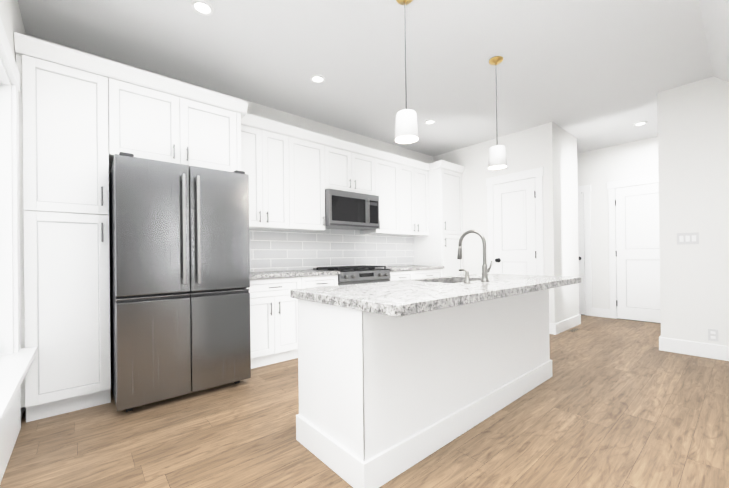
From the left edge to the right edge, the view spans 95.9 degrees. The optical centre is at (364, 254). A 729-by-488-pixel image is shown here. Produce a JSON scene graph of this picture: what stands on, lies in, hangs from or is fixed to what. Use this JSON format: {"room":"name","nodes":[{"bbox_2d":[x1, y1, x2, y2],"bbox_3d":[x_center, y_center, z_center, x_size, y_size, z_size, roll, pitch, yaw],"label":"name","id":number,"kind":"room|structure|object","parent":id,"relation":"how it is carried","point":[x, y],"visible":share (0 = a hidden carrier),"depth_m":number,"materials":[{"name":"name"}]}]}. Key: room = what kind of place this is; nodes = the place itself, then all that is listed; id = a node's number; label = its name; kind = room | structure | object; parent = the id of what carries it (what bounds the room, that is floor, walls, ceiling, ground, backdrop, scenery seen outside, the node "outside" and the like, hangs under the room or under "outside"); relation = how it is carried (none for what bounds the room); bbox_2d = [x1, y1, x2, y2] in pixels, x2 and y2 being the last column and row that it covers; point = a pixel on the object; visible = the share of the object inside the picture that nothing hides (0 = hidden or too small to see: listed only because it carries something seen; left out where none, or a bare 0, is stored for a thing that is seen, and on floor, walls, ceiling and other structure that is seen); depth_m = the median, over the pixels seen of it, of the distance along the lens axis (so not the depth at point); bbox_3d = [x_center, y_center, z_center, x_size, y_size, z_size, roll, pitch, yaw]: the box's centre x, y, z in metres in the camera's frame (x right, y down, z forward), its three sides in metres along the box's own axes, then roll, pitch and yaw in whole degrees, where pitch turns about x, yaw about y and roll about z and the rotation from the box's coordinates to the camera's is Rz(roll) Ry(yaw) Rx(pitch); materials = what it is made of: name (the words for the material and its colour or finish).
{"room":"kitchen","nodes":[
{"label":"kitchen","id":0,"kind":"room"},
{"bbox_2d":[0,0,27,418],"bbox_3d":[-0.439,-0.896,-0.117,0.150,4.000,7.020,-1,0,-41],"label":"wall","id":1,"kind":"structure","parent":0,"point":[10,14],"depth_m":2.07,"materials":[{"name":"paint"}]},
{"bbox_2d":[0,406,20,483],"bbox_3d":[-0.163,1.025,-0.293,0.016,0.150,6.435,-1,0,-41],"label":"baseboard","id":2,"kind":"structure","parent":1,"relation":"attached to","point":[8,447],"depth_m":1.82,"materials":[{"name":"white wood"}]},
{"bbox_2d":[0,17,36,453],"bbox_3d":[-1.708,-0.111,1.442,0.245,2.170,1.785,-1,0,-41],"label":"window","id":3,"kind":"structure","parent":1,"relation":"in","point":[15,361],"depth_m":2.02,"materials":[{"name":"white"}]},
{"bbox_2d":[28,34,451,271],"bbox_3d":[-0.030,-0.885,4.984,7.415,4.000,0.150,-1,0,-41],"label":"wall","id":4,"kind":"structure","parent":0,"point":[253,108],"depth_m":4.37,"materials":[{"name":"paint"}]},
{"bbox_2d":[110,61,237,171],"bbox_3d":[-1.757,-1.100,3.009,0.954,0.690,0.596,-1,0,-41],"label":"upper cabinet","id":5,"kind":"object","parent":4,"relation":"attached to","point":[152,117],"depth_m":2.74,"materials":[{"name":"white wood"}]},
{"bbox_2d":[241,113,296,230],"bbox_3d":[-1.179,-0.873,3.667,0.690,1.156,0.347,-1,0,-41],"label":"upper cabinet","id":6,"kind":"object","parent":4,"relation":"attached to","point":[294,173],"depth_m":3.58,"materials":[{"name":"white wood"}]},
{"bbox_2d":[289,129,332,231],"bbox_3d":[-0.781,-0.876,4.008,0.611,1.156,0.347,-1,0,-41],"label":"upper cabinet","id":7,"kind":"object","parent":4,"relation":"attached to","point":[312,148],"depth_m":3.92,"materials":[{"name":"white wood"}]},
{"bbox_2d":[249,228,413,271],"bbox_3d":[-0.352,-0.079,4.588,3.134,0.595,0.012,-1,0,-41],"label":"tile backsplash","id":8,"kind":"structure","parent":4,"relation":"attached to","point":[269,250],"depth_m":4.42,"materials":[{"name":"white tile"}]},
{"bbox_2d":[329,137,356,192],"bbox_3d":[-0.418,-1.135,4.323,0.480,0.646,0.347,-1,0,-41],"label":"upper cabinet","id":9,"kind":"object","parent":4,"relation":"attached to","point":[342,154],"depth_m":4.22,"materials":[{"name":"white wood"}]},
{"bbox_2d":[325,189,378,229],"bbox_3d":[-0.225,-0.583,4.377,0.827,0.447,0.430,-1,0,-41],"label":"microwave","id":10,"kind":"object","parent":9,"relation":"attached to","point":[345,210],"visible":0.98,"depth_m":4.21,"materials":[{"name":"silver metal"}]},
{"bbox_2d":[357,145,376,195],"bbox_3d":[-0.149,-1.137,4.554,0.481,0.646,0.347,-1,0,-41],"label":"upper cabinet","id":11,"kind":"object","parent":4,"relation":"attached to","point":[366,157],"depth_m":4.48,"materials":[{"name":"white wood"}]},
{"bbox_2d":[360,149,404,235],"bbox_3d":[0.220,-0.886,4.868,0.611,1.156,0.347,-1,0,-41],"label":"upper cabinet","id":12,"kind":"object","parent":4,"relation":"attached to","point":[390,167],"depth_m":4.79,"materials":[{"name":"white wood"}]},
{"bbox_2d":[405,157,428,236],"bbox_3d":[0.647,-0.889,5.234,0.765,1.156,0.347,-1,0,-41],"label":"upper cabinet","id":13,"kind":"object","parent":4,"relation":"attached to","point":[416,172],"depth_m":5.15,"materials":[{"name":"white wood"}]},
{"bbox_2d":[0,315,728,487],"bbox_3d":[2.286,1.109,2.306,7.415,0.060,7.190,-1,0,-41],"label":"floor","id":14,"kind":"structure","parent":0,"point":[615,403],"depth_m":2.00,"materials":[{"name":"brown wood"}]},
{"bbox_2d":[14,32,110,421],"bbox_3d":[-2.291,-0.153,2.538,0.482,2.574,0.596,-1,0,-41],"label":"tall cabinet","id":15,"kind":"object","parent":14,"relation":"on","point":[83,118],"depth_m":2.31,"materials":[{"name":"white wood"}]},
{"bbox_2d":[109,152,250,411],"bbox_3d":[-1.615,0.207,2.860,0.930,1.842,0.927,-1,0,-41],"label":"fridge","id":16,"kind":"object","parent":14,"relation":"on","point":[179,285],"visible":0.96,"depth_m":2.49,"materials":[{"name":"silver metal"}]},
{"bbox_2d":[246,276,309,368],"bbox_3d":[-1.079,0.678,3.567,0.690,0.888,0.597,-1,0,-41],"label":"base cabinet","id":17,"kind":"object","parent":14,"relation":"on","point":[273,321],"depth_m":3.32,"materials":[{"name":"white wood"}]},
{"bbox_2d":[310,274,337,287],"bbox_3d":[-0.705,0.675,3.888,0.548,0.888,0.597,-1,0,-41],"label":"base cabinet","id":18,"kind":"object","parent":14,"relation":"on","point":[321,280],"depth_m":3.71,"materials":[{"name":"white wood"}]},
{"bbox_2d":[313,266,390,285],"bbox_3d":[-0.144,0.634,4.295,0.823,0.962,0.676,-1,0,-41],"label":"range","id":19,"kind":"object","parent":14,"relation":"on","point":[349,275],"visible":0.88,"depth_m":4.10,"materials":[{"name":"silver metal"}]},
{"bbox_2d":[389,270,417,280],"bbox_3d":[0.345,0.665,4.788,0.548,0.888,0.597,-1,0,-41],"label":"base cabinet","id":20,"kind":"object","parent":14,"relation":"on","point":[410,274],"depth_m":4.57,"materials":[{"name":"white wood"}]},
{"bbox_2d":[296,282,552,487],"bbox_3d":[0.631,0.672,2.460,2.220,0.852,0.630,-1,0,-41],"label":"kitchen island","id":21,"kind":"object","parent":14,"relation":"on","point":[384,399],"visible":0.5,"depth_m":1.81,"materials":[{"name":"painted wood"},{"name":"white granite"}]},
{"bbox_2d":[290,274,580,315],"bbox_3d":[0.691,0.222,2.392,2.260,0.046,0.910,-1,0,-41],"label":"island countertop","id":22,"kind":"structure","parent":21,"relation":"on","point":[402,297],"depth_m":1.85,"materials":[{"name":"white stone"}]},
{"bbox_2d":[457,230,491,282],"bbox_3d":[0.764,0.001,2.481,0.322,0.392,0.261,-1,0,-41],"label":"faucet","id":23,"kind":"object","parent":22,"relation":"on","point":[485,270],"visible":1,"depth_m":2.46,"materials":[{"name":"silver metal"}]},
{"bbox_2d":[418,269,442,278],"bbox_3d":[0.748,0.661,5.134,0.765,0.888,0.597,-1,0,-41],"label":"base cabinet","id":24,"kind":"object","parent":14,"relation":"on","point":[428,273],"depth_m":4.96,"materials":[{"name":"white wood"}]},
{"bbox_2d":[250,265,443,278],"bbox_3d":[-0.141,0.204,4.346,3.134,0.039,0.619,-1,0,-41],"label":"countertop","id":25,"kind":"structure","parent":24,"relation":"on","point":[274,274],"depth_m":3.69,"materials":[{"name":"white stone"}]},
{"bbox_2d":[414,160,464,276],"bbox_3d":[1.246,-0.186,5.539,0.629,2.574,0.649,-1,0,-41],"label":"tall cabinet","id":26,"kind":"object","parent":14,"relation":"on","point":[438,245],"visible":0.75,"depth_m":5.32,"materials":[{"name":"white wood"}]},
{"bbox_2d":[568,328,580,331],"bbox_3d":[3.011,1.075,4.712,0.300,0.004,0.100,-1,0,-41],"label":"floor vent","id":27,"kind":"object","parent":14,"relation":"in","point":[574,330],"visible":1,"depth_m":4.68,"materials":[{"name":"brown metal"}]},
{"bbox_2d":[18,0,713,156],"bbox_3d":[2.250,-1.851,2.315,7.415,0.060,7.190,-1,0,-41],"label":"ceiling","id":28,"kind":"structure","parent":0,"point":[590,75],"depth_m":2.96,"materials":[{"name":"paint"}]},
{"bbox_2d":[190,0,213,15],"bbox_3d":[-1.163,-1.775,2.359,0.156,0.008,0.156,-1,0,-41],"label":"recessed light","id":29,"kind":"object","parent":28,"relation":"in","point":[204,7],"visible":1,"depth_m":2.36,"materials":[{"name":"white plastic"}]},
{"bbox_2d":[310,74,324,82],"bbox_3d":[-0.473,-1.780,3.325,0.156,0.008,0.156,-1,0,-41],"label":"recessed light","id":30,"kind":"object","parent":28,"relation":"in","point":[316,78],"visible":1,"depth_m":3.32,"materials":[{"name":"white plastic"}]},
{"bbox_2d":[395,0,418,143],"bbox_3d":[0.287,-1.299,2.286,0.166,0.994,0.166,-1,0,-41],"label":"pendant light","id":31,"kind":"object","parent":28,"relation":"hanging from","point":[406,129],"visible":0.98,"depth_m":2.23,"materials":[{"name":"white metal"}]},
{"bbox_2d":[424,119,435,124],"bbox_3d":[0.883,-1.793,4.433,0.156,0.008,0.156,-1,0,-41],"label":"recessed light","id":32,"kind":"object","parent":28,"relation":"in","point":[430,121],"visible":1,"depth_m":4.42,"materials":[{"name":"white plastic"}]},
{"bbox_2d":[488,56,506,169],"bbox_3d":[1.223,-1.308,3.041,0.166,0.994,0.166,-1,0,-41],"label":"pendant light","id":33,"kind":"object","parent":28,"relation":"hanging from","point":[497,159],"visible":1,"depth_m":3.00,"materials":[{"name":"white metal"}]},
{"bbox_2d":[633,121,647,125],"bbox_3d":[3.843,-1.828,4.580,0.156,0.008,0.156,-1,0,-41],"label":"recessed light","id":34,"kind":"object","parent":28,"relation":"in","point":[640,123],"visible":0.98,"depth_m":4.57,"materials":[{"name":"white plastic"}]},
{"bbox_2d":[432,122,579,323],"bbox_3d":[2.311,-0.361,5.555,1.005,2.900,1.980,-1,0,-41],"label":"wall","id":35,"kind":"structure","parent":0,"point":[548,146],"depth_m":4.86,"materials":[{"name":"paint"}]},
{"bbox_2d":[493,178,535,274],"bbox_3d":[2.194,-0.007,4.849,0.086,2.170,0.628,-1,0,-41],"label":"door","id":36,"kind":"structure","parent":35,"relation":"in","point":[514,207],"depth_m":4.86,"materials":[{"name":"white wood"}]},
{"bbox_2d":[486,167,543,275],"bbox_3d":[2.219,-0.064,4.875,0.026,2.304,0.850,-1,0,-41],"label":"door frame","id":37,"kind":"structure","parent":35,"relation":"attached to","point":[537,174],"depth_m":4.68,"materials":[{"name":"white wood"}]},
{"bbox_2d":[553,314,580,334],"bbox_3d":[2.962,1.004,4.780,0.996,0.150,0.016,-1,0,-41],"label":"baseboard","id":38,"kind":"structure","parent":35,"relation":"attached to","point":[559,327],"depth_m":4.71,"materials":[{"name":"white wood"}]},
{"bbox_2d":[491,137,655,308],"bbox_3d":[5.073,-0.947,4.613,0.150,4.000,7.020,-1,0,-41],"label":"wall","id":39,"kind":"structure","parent":0,"point":[635,159],"depth_m":5.63,"materials":[{"name":"paint"}]},
{"bbox_2d":[578,193,584,314],"bbox_3d":[3.623,-0.020,6.125,0.086,2.170,0.798,-1,0,-41],"label":"door","id":40,"kind":"structure","parent":39,"relation":"in","point":[581,251],"depth_m":5.87,"materials":[{"name":"white wood"}]},
{"bbox_2d":[578,185,591,315],"bbox_3d":[3.650,-0.077,6.146,0.026,2.304,1.020,-1,0,-41],"label":"door frame","id":41,"kind":"structure","parent":39,"relation":"attached to","point":[586,189],"depth_m":5.80,"materials":[{"name":"white wood"}]},
{"bbox_2d":[592,307,609,317],"bbox_3d":[4.075,0.993,5.671,0.016,0.150,0.263,-1,0,-41],"label":"baseboard","id":42,"kind":"structure","parent":39,"relation":"attached to","point":[598,312],"depth_m":5.66,"materials":[{"name":"white wood"}]},
{"bbox_2d":[607,175,660,323],"bbox_3d":[4.466,-0.090,5.194,0.026,2.304,1.020,-1,0,-41],"label":"door frame","id":43,"kind":"structure","parent":39,"relation":"attached to","point":[611,186],"depth_m":5.51,"materials":[{"name":"white wood"}]},
{"bbox_2d":[615,183,660,322],"bbox_3d":[4.438,-0.033,5.174,0.086,2.170,0.798,-1,0,-41],"label":"door","id":44,"kind":"structure","parent":39,"relation":"in","point":[637,254],"depth_m":5.28,"materials":[{"name":"white wood"}]},
{"bbox_2d":[656,76,728,345],"bbox_3d":[4.659,-0.950,2.247,0.160,4.000,3.967,-1,0,-41],"label":"wall","id":45,"kind":"structure","parent":0,"point":[684,156],"depth_m":3.48,"materials":[{"name":"paint"}]},
{"bbox_2d":[677,232,698,244],"bbox_3d":[3.461,-0.176,3.521,0.010,0.124,0.170,-1,0,-41],"label":"switch plate","id":46,"kind":"object","parent":45,"relation":"attached to","point":[687,238],"visible":1,"depth_m":3.52,"materials":[{"name":"white plastic"}]},
{"bbox_2d":[659,336,728,360],"bbox_3d":[4.612,0.976,2.190,0.020,0.150,3.983,-1,0,-41],"label":"baseboard","id":47,"kind":"structure","parent":45,"relation":"attached to","point":[708,350],"depth_m":3.48,"materials":[{"name":"white wood"}]},
{"bbox_2d":[708,329,718,340],"bbox_3d":[3.589,0.823,3.384,0.008,0.120,0.074,-1,0,-41],"label":"electrical outlet plate","id":48,"kind":"object","parent":45,"relation":"attached to","point":[712,334],"visible":1,"depth_m":3.38,"materials":[{"name":"white plastic"}]},
{"bbox_2d":[699,0,728,81],"bbox_3d":[3.236,-1.357,2.442,1.739,0.949,0.950,-1,0,-41],"label":"ceiling soffit","id":49,"kind":"structure","parent":0,"point":[715,15],"depth_m":2.60,"materials":[{"name":"paint"}]}
]}

